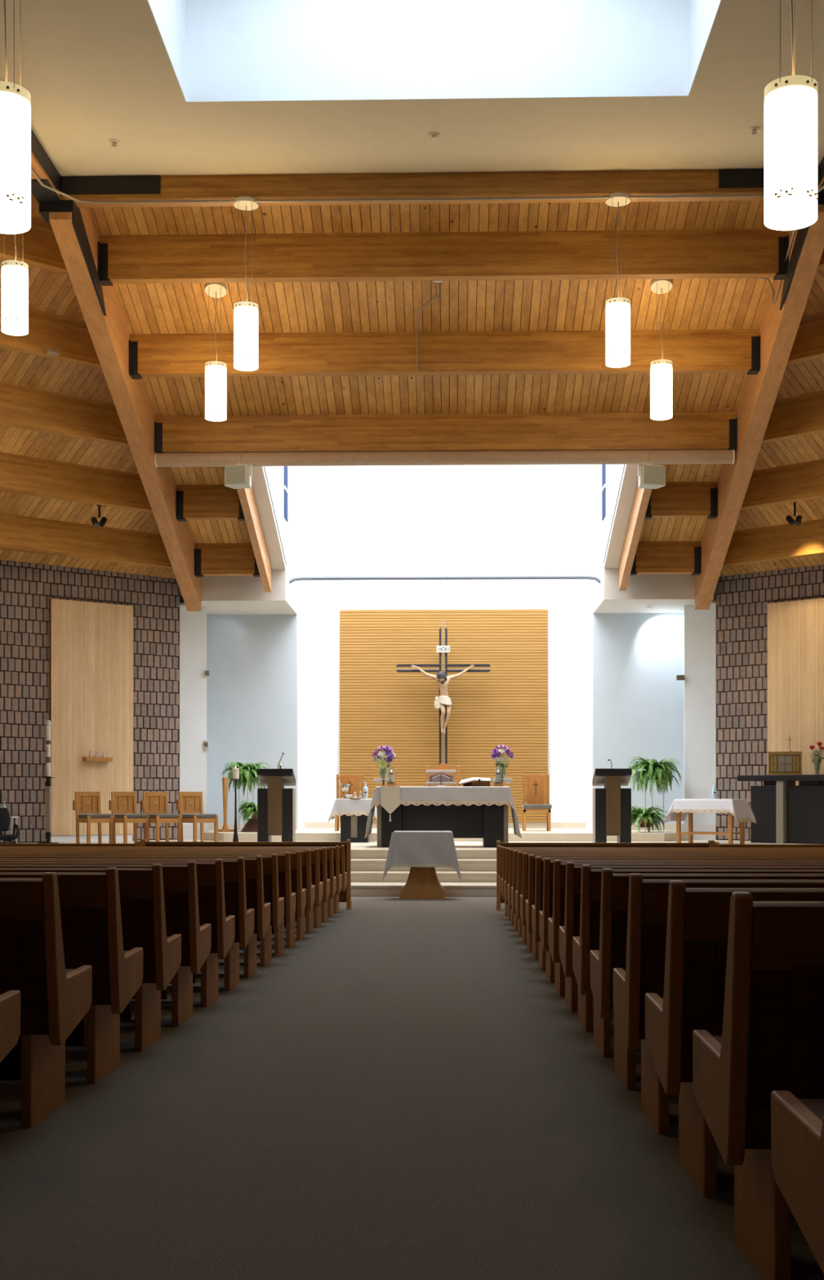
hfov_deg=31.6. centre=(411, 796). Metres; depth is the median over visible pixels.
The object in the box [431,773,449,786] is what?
acrylic stand
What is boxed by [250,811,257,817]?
pot
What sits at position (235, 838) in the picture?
candle stand
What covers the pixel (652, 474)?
grille
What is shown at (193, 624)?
wall
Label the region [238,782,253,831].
plant stand
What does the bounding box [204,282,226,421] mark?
pendant lamp
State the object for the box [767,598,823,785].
wall panel
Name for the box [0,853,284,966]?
pew
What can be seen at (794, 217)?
diffuser
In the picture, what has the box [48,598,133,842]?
wall panel
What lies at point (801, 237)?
roof beam
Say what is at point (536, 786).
chair
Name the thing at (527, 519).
wall
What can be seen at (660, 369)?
pendant lamp
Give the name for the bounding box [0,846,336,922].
pew
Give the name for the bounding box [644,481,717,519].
roof beam
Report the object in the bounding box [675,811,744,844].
wooden table
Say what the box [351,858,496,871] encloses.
step
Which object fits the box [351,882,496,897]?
step
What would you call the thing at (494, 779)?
tray
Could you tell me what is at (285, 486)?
window
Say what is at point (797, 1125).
pew
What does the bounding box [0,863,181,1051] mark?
pew
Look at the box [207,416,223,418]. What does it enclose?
diffuser
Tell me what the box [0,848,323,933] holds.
pew
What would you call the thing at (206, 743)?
thermostat
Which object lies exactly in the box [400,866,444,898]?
pedestal table
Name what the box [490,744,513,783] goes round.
flower bouquet
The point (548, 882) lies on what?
pew
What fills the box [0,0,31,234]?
pendant lamp
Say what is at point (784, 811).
counter
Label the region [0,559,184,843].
brick wall
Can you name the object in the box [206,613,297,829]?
wall
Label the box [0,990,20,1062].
pew
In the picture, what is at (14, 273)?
pendant lamp
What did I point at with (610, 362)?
diffuser
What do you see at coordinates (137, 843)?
pew
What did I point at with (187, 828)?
baseboard
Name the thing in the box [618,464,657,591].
rafter
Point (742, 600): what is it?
brick wall
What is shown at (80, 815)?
cushion
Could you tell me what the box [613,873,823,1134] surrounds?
pew
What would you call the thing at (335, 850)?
pew
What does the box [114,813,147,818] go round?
cushion
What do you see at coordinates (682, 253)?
roof beam
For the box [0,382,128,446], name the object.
roof beam
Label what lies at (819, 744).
flower bouquet
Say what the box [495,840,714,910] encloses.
pew
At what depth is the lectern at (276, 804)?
29.12 m
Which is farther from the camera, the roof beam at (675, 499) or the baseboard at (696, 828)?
the baseboard at (696, 828)
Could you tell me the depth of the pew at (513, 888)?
12.86 m
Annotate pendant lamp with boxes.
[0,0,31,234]
[0,234,27,335]
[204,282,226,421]
[233,196,258,371]
[604,192,631,367]
[649,279,672,420]
[764,0,818,230]
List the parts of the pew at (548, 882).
panel, backrest, leg, rail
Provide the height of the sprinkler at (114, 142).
0.052 m
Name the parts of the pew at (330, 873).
rail, leg, backrest, panel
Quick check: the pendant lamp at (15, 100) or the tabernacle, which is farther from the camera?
the tabernacle
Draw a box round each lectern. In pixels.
[256,752,295,841]
[592,759,631,842]
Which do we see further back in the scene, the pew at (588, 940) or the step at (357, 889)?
the step at (357, 889)
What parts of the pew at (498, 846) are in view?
panel, leg, rail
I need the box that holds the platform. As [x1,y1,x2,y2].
[203,827,688,841]
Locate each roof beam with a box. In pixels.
[0,215,68,275]
[0,301,102,368]
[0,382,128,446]
[0,452,152,512]
[0,512,172,568]
[31,129,106,315]
[62,168,817,207]
[97,228,788,285]
[128,328,760,379]
[154,412,737,453]
[175,484,244,521]
[194,542,260,577]
[630,541,701,575]
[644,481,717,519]
[722,519,823,566]
[740,458,823,510]
[761,390,823,443]
[779,156,823,310]
[786,311,823,364]
[816,249,823,271]
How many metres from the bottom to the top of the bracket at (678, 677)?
0.120 m
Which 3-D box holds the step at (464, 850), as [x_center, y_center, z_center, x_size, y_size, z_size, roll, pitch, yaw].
[0.812,1.144,32.127,20.800,0.366,11.725,0,0,1]
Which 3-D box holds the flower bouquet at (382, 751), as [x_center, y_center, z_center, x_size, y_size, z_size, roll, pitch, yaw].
[-0.553,-0.615,28.471,0.466,0.774,0.471,0,0,1]
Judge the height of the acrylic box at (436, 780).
0.323 m
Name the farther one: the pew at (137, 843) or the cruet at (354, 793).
the cruet at (354, 793)
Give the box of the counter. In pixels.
[737,774,823,844]
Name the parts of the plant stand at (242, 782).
leg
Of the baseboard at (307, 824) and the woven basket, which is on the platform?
the woven basket
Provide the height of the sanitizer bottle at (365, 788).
0.349 m
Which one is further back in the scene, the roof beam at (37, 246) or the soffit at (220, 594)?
the soffit at (220, 594)
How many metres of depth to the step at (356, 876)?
25.26 m
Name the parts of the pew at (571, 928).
panel, backrest, leg, rail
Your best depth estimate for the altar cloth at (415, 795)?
27.52 m
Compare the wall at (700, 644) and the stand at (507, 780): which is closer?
the stand at (507, 780)
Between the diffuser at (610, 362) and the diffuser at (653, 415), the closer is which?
the diffuser at (610, 362)
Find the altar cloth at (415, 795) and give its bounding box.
[364,786,521,838]
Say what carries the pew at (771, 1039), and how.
on the floor
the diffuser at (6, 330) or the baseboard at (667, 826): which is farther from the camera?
the baseboard at (667, 826)
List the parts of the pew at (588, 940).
panel, backrest, leg, rail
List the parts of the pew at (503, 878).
panel, leg, rail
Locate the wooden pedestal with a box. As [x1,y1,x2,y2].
[217,777,233,831]
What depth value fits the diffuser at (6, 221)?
9.62 m
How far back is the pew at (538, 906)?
9.57 m
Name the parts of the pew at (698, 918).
panel, rail, leg, backrest, rail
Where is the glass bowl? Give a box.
[344,794,352,798]
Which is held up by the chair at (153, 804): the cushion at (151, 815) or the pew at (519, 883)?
the cushion at (151, 815)
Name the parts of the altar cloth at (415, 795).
lace trim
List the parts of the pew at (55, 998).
under seat rail, rail, backrest, rail, leg, panel, seat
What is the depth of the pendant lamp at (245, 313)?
20.04 m
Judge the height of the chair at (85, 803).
1.060 m
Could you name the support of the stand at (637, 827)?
on the platform
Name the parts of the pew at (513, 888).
panel, leg, rail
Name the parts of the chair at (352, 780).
leg, leg, backrest, leg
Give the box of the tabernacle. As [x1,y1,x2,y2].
[767,751,802,774]
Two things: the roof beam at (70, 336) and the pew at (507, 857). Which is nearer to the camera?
the pew at (507, 857)
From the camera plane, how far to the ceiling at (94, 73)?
17.87 m
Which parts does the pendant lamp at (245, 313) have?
lamp shade, cord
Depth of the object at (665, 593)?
31.60 m
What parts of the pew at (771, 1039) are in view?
seat, panel, rail, leg, backrest, rail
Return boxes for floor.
[0,896,823,1279]
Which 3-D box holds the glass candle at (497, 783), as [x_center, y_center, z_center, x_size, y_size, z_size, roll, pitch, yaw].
[1.669,-0.379,28.167,0.170,0.375,0.170,0,0,1]
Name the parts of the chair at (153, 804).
leg, rail, rail, rail, panel, leg, leg, rail, leg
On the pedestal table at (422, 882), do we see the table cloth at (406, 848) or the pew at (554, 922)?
the table cloth at (406, 848)
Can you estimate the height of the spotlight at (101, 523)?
0.440 m
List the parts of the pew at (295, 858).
rail, under seat rail, leg, backrest, panel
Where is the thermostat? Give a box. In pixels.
[203,740,208,749]
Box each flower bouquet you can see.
[371,745,395,785]
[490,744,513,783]
[808,742,823,773]
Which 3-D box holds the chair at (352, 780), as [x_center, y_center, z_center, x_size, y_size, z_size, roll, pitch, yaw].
[-1.423,0.129,33.237,0.651,1.306,0.581,0,0,1]
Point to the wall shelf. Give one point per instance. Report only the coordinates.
(84, 758)
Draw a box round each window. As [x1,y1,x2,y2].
[283,466,288,522]
[600,464,605,520]
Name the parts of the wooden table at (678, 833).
leg, leg, leg, leg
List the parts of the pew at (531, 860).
panel, backrest, leg, rail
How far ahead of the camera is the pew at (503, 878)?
15.35 m
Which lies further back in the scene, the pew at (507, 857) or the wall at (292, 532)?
the wall at (292, 532)
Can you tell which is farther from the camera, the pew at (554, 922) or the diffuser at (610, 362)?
the diffuser at (610, 362)
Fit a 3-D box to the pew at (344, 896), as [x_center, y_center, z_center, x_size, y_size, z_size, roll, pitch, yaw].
[-2.173,1.018,19.101,2.750,0.915,0.300,0,0,1]
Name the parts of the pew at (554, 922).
panel, backrest, leg, rail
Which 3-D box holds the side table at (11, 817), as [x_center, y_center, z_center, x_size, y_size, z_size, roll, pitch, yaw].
[-8.310,0.682,29.669,0.480,0.558,0.400,0,0,1]
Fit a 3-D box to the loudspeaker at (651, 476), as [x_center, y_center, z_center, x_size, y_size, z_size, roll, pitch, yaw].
[4.243,-6.158,25.895,0.475,1.300,0.412,0,0,-11]
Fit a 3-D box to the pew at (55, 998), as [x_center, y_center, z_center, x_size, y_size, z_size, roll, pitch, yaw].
[-4.491,0.676,5.007,6.700,0.865,0.531,0,0,1]
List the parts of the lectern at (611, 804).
leg, panel, leg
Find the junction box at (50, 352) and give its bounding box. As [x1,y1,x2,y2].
[44,348,59,355]
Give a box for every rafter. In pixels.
[48,195,201,611]
[236,484,271,591]
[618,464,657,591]
[694,186,823,609]
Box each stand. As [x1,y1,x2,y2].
[37,776,58,843]
[231,778,239,841]
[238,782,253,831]
[373,777,388,786]
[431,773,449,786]
[462,781,489,786]
[492,777,511,782]
[636,826,650,832]
[644,779,663,831]
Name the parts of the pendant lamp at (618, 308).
lamp shade, cord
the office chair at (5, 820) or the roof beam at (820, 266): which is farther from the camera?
the office chair at (5, 820)
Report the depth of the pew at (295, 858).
12.48 m
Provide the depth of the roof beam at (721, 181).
19.98 m
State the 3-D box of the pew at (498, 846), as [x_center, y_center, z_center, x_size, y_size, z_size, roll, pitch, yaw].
[4.158,1.005,17.195,6.300,0.865,0.531,0,0,1]
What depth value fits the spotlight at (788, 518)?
28.39 m
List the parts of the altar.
panel, leg, panel, leg, panel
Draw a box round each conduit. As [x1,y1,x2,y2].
[31,168,823,204]
[306,229,795,305]
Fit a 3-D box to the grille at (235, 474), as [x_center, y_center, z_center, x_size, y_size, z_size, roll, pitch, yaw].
[-3.141,-5.719,25.887,0.370,0.310,0.012,0,0,14]
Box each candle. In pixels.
[45,720,50,776]
[231,765,239,778]
[386,769,395,786]
[493,769,502,786]
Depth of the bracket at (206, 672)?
32.74 m
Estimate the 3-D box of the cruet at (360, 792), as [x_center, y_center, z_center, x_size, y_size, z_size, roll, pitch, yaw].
[-1.086,-0.042,30.617,0.110,0.167,0.108,0,0,1]
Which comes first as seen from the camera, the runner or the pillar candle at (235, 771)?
the runner
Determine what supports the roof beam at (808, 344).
attached to the ceiling at (49, 291)
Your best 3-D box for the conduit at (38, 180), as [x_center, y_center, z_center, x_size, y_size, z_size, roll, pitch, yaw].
[0.333,-8.210,19.116,10.735,0.036,1.839,0,0,1]
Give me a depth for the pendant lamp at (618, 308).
19.90 m
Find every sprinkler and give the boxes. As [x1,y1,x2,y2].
[108,138,119,146]
[427,132,439,139]
[747,126,759,134]
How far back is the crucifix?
35.27 m
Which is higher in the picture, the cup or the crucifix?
the crucifix
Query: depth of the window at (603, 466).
31.47 m
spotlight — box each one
[90,504,106,526]
[785,502,801,524]
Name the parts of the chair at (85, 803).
leg, rail, rail, rail, panel, leg, leg, rail, leg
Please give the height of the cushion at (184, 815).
0.090 m
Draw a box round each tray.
[373,777,388,780]
[492,777,511,780]
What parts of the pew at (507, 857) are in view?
panel, leg, rail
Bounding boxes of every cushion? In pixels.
[78,813,111,818]
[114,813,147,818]
[147,813,180,818]
[182,813,217,818]
[522,804,551,808]
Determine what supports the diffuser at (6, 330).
attached to the pendant lamp at (14, 273)
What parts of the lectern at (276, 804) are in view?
leg, panel, leg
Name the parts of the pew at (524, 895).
panel, backrest, leg, rail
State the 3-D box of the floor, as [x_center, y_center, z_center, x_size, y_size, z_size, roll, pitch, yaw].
[0.239,1.216,9.447,22.400,0.914,30.900,0,0,1]
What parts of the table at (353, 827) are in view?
leg, panel, leg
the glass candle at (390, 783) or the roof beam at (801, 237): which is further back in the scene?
the glass candle at (390, 783)
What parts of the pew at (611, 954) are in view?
panel, rail, backrest, leg, rail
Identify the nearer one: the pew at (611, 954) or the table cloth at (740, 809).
the pew at (611, 954)
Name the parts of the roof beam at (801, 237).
rafter plate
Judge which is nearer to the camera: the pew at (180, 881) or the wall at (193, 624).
the pew at (180, 881)
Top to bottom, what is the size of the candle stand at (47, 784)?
1.369 m
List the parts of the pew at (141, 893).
rail, under seat rail, backrest, leg, rail, panel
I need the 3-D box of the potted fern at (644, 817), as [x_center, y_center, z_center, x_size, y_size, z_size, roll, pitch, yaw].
[5.068,0.526,31.881,1.105,0.702,1.045,0,0,42]
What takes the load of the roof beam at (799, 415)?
attached to the ceiling at (49, 291)
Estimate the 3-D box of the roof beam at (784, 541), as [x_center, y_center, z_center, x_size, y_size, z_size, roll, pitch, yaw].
[8.719,-5.230,28.598,6.900,0.760,0.201,0,0,42]
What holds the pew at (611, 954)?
on the floor
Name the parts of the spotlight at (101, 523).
stem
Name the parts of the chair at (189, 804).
leg, rail, rail, rail, panel, leg, leg, rail, leg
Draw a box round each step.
[23,839,795,858]
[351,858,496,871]
[351,871,496,882]
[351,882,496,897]
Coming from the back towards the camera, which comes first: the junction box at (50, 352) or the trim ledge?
the trim ledge
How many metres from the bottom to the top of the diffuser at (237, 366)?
0.010 m
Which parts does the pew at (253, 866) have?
rail, leg, backrest, rail, panel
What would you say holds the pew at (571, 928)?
on the floor
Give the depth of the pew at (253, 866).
9.89 m
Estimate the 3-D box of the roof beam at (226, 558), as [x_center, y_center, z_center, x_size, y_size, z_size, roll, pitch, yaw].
[-3.909,-5.035,30.959,1.400,0.690,0.300,0,0,1]
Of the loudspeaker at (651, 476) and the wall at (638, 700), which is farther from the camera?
the wall at (638, 700)
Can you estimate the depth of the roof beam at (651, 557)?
30.67 m
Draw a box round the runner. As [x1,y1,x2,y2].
[380,786,399,821]
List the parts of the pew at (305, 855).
rail, leg, backrest, panel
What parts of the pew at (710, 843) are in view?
post, rail, panel, post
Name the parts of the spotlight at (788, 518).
stem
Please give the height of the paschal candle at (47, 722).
1.161 m
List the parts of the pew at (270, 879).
rail, leg, backrest, rail, panel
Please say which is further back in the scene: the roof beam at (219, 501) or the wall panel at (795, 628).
the wall panel at (795, 628)
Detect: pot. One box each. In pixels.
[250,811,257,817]
[635,817,651,826]
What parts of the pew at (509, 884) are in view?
panel, leg, rail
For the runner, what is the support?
on the altar cloth at (415, 795)
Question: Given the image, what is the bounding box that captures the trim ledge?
[288,575,600,583]
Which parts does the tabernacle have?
door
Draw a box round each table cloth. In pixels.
[327,798,377,822]
[382,831,461,881]
[663,799,756,824]
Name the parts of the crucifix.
cross trim, upright trim, name plate, upright trim, cross trim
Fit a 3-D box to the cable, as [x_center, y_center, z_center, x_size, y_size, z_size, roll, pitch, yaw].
[0.213,-7.527,23.363,0.197,1.081,1.262,0,0,-20]
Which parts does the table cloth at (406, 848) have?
lace trim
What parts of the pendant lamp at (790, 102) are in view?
lamp shade, cord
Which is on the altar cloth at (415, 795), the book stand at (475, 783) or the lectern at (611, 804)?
the book stand at (475, 783)
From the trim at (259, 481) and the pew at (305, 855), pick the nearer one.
the pew at (305, 855)
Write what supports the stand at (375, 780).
on the altar cloth at (415, 795)
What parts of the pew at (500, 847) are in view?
panel, leg, rail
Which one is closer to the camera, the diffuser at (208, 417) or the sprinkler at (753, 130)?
the sprinkler at (753, 130)
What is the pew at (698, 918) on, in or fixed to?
on the floor
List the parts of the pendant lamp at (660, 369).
lamp shade, cord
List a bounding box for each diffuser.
[0,214,26,227]
[3,327,26,333]
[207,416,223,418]
[235,364,255,368]
[608,360,627,364]
[652,414,670,417]
[767,210,813,224]
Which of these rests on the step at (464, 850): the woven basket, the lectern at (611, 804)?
the lectern at (611, 804)
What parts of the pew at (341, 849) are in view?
rail, leg, backrest, panel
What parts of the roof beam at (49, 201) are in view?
rafter plate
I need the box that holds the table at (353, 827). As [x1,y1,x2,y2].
[340,813,369,842]
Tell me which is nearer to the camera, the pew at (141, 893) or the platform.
the pew at (141, 893)
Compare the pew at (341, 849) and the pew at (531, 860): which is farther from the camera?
the pew at (341, 849)
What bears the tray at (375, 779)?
on the stand at (375, 780)
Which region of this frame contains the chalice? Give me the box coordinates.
[340,784,350,798]
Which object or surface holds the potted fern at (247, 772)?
on the plant stand at (242, 782)
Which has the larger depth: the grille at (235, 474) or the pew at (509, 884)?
the grille at (235, 474)
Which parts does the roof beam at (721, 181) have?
steel plate, steel plate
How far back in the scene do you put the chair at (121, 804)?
29.27 m
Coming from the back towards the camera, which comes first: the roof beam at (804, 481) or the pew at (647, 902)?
the roof beam at (804, 481)
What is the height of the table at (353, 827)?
0.909 m
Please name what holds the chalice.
on the table cloth at (348, 806)
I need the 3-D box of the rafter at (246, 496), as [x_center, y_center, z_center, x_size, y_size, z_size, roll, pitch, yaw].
[-3.185,-5.663,28.940,0.150,2.485,5.100,0,0,1]
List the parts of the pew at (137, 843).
rail, post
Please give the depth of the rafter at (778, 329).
24.51 m
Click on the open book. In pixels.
(478, 780)
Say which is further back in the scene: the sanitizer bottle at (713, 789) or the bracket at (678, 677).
the bracket at (678, 677)
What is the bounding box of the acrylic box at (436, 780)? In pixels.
[426,769,455,786]
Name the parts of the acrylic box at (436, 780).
lid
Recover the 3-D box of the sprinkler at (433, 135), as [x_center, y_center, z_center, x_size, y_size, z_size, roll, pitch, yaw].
[0.284,-8.524,18.802,0.150,0.052,0.150,0,0,1]
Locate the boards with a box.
[90,200,773,543]
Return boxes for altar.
[377,804,507,847]
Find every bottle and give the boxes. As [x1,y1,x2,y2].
[362,782,368,798]
[711,782,716,799]
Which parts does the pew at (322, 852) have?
rail, leg, backrest, panel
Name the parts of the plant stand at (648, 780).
leg, leg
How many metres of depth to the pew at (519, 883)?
12.03 m
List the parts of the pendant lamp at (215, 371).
lamp shade, cord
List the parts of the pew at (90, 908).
rail, under seat rail, backrest, rail, leg, panel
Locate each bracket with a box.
[204,670,209,675]
[675,675,684,680]
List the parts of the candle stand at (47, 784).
post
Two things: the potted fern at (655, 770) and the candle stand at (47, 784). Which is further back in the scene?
the potted fern at (655, 770)
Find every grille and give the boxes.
[225,465,244,484]
[644,466,664,484]
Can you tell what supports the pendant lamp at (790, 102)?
hanging from the ceiling at (94, 73)
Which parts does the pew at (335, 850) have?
rail, leg, backrest, panel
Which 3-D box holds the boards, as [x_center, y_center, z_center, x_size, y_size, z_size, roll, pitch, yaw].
[0.611,-7.059,25.843,11.115,3.986,11.900,0,0,1]
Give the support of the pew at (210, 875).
on the floor
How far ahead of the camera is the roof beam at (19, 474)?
27.45 m
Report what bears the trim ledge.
attached to the wall at (292, 532)
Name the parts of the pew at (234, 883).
rail, leg, backrest, rail, panel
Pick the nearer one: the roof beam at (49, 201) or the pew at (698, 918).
the pew at (698, 918)
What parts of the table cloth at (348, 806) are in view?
lace trim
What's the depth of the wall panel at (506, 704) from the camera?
35.89 m
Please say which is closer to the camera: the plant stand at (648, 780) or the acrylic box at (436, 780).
the acrylic box at (436, 780)
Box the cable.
[415,283,438,372]
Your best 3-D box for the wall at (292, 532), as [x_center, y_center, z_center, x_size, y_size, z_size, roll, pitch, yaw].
[-2.870,-5.689,31.308,0.200,13.142,9.550,0,0,1]
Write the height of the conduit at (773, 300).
0.786 m
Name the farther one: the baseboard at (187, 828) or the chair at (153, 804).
the baseboard at (187, 828)
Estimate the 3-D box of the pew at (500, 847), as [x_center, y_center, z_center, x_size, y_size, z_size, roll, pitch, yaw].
[4.137,0.986,16.365,6.300,0.865,0.531,0,0,1]
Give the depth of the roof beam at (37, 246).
21.51 m
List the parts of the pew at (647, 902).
panel, rail, backrest, leg, rail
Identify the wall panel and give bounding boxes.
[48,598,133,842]
[339,608,547,822]
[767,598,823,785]
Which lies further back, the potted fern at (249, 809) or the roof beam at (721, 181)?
the potted fern at (249, 809)
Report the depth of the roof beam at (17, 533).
29.45 m
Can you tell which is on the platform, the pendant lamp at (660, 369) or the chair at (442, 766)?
the chair at (442, 766)
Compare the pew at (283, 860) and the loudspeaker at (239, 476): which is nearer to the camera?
the pew at (283, 860)
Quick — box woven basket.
[240,818,257,831]
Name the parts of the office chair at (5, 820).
backrest, seat, armrest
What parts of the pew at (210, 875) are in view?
rail, under seat rail, backrest, leg, rail, panel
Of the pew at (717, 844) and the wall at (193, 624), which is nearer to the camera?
the pew at (717, 844)
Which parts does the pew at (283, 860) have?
rail, leg, backrest, rail, panel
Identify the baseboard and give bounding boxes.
[182,823,208,839]
[206,823,297,830]
[304,822,585,828]
[631,823,684,830]
[681,824,715,839]
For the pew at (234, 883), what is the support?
on the floor
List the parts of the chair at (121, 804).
leg, rail, panel, rail, rail, leg, leg, rail, leg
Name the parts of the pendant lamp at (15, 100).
cord, lamp shade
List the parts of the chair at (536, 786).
leg, leg, backrest, seat frame, leg, leg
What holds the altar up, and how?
on the step at (464, 850)
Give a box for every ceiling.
[0,0,823,177]
[0,192,823,578]
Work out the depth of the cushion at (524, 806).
32.84 m
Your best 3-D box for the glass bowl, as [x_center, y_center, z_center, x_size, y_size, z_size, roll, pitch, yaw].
[-1.332,-0.001,30.563,0.170,0.084,0.170,0,0,1]
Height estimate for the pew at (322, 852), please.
0.865 m
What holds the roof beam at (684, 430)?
attached to the boards
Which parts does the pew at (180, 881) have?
rail, under seat rail, backrest, leg, rail, panel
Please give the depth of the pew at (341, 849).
17.66 m
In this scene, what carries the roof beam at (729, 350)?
attached to the boards
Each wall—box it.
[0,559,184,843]
[179,604,206,824]
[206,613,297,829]
[263,466,305,829]
[305,464,585,822]
[585,464,625,830]
[592,613,684,823]
[684,604,715,824]
[713,564,823,840]
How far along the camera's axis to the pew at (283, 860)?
11.62 m
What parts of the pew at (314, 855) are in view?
rail, leg, backrest, panel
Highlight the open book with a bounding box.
[457,777,491,785]
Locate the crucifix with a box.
[395,620,490,764]
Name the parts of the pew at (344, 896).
post, rail, panel, rail, post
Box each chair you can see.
[0,807,18,843]
[72,791,112,843]
[108,791,149,843]
[140,791,181,841]
[176,791,217,841]
[334,773,364,831]
[426,762,460,786]
[521,773,551,831]
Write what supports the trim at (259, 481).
attached to the wall at (292, 532)
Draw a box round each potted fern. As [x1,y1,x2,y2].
[220,761,270,796]
[237,800,257,826]
[626,756,681,796]
[631,805,667,832]
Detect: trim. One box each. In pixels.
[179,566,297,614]
[251,466,285,569]
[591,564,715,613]
[604,464,639,568]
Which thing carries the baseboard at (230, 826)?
attached to the wall at (252, 660)
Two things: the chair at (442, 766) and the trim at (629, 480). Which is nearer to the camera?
the trim at (629, 480)
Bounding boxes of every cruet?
[351,791,357,798]
[357,791,362,798]
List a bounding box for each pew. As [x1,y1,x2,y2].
[0,841,139,846]
[0,844,346,913]
[0,845,342,918]
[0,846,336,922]
[0,847,329,928]
[0,848,315,940]
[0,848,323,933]
[0,850,306,947]
[0,852,295,956]
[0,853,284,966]
[0,855,270,977]
[0,857,253,991]
[0,858,235,1007]
[0,861,210,1026]
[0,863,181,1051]
[0,866,142,1083]
[0,871,92,1127]
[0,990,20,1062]
[139,839,351,909]
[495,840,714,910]
[496,845,823,916]
[498,846,823,920]
[501,847,823,925]
[503,848,823,931]
[506,848,823,937]
[511,849,823,944]
[515,851,823,951]
[520,853,823,960]
[524,854,823,970]
[531,856,823,982]
[538,857,823,995]
[547,859,823,1012]
[558,862,823,1031]
[572,864,823,1057]
[589,868,823,1089]
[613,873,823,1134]
[644,880,823,1197]
[692,891,823,1279]
[714,841,823,847]
[770,1090,823,1273]
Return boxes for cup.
[340,785,348,791]
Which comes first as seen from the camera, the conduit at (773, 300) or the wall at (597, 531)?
the conduit at (773, 300)
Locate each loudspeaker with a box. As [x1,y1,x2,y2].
[224,423,252,488]
[637,414,665,488]
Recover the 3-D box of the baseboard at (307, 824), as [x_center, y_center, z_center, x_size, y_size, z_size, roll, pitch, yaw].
[0.814,0.711,35.971,6.930,0.142,0.040,0,0,1]
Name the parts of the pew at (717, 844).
post, rail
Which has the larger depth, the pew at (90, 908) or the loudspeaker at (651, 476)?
the loudspeaker at (651, 476)
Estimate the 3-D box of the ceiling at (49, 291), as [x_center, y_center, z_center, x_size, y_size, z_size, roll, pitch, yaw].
[1.105,-7.153,26.338,19.001,4.727,17.993,0,0,-40]
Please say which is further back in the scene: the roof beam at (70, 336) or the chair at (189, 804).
the chair at (189, 804)
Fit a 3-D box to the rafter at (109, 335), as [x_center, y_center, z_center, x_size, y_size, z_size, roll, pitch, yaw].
[-4.811,-6.540,25.990,0.310,4.972,11.726,0,0,1]
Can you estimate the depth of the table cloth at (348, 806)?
30.41 m
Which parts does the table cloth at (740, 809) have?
lace trim, lace trim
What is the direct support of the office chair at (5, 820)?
on the step at (464, 850)
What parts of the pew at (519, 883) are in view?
panel, leg, rail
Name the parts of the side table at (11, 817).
leg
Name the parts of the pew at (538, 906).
panel, backrest, leg, rail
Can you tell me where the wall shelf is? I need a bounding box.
[82,756,112,761]
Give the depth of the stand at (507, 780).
28.26 m
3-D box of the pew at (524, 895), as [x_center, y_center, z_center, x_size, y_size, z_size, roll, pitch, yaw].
[4.011,0.866,11.387,6.300,0.865,0.531,0,0,1]

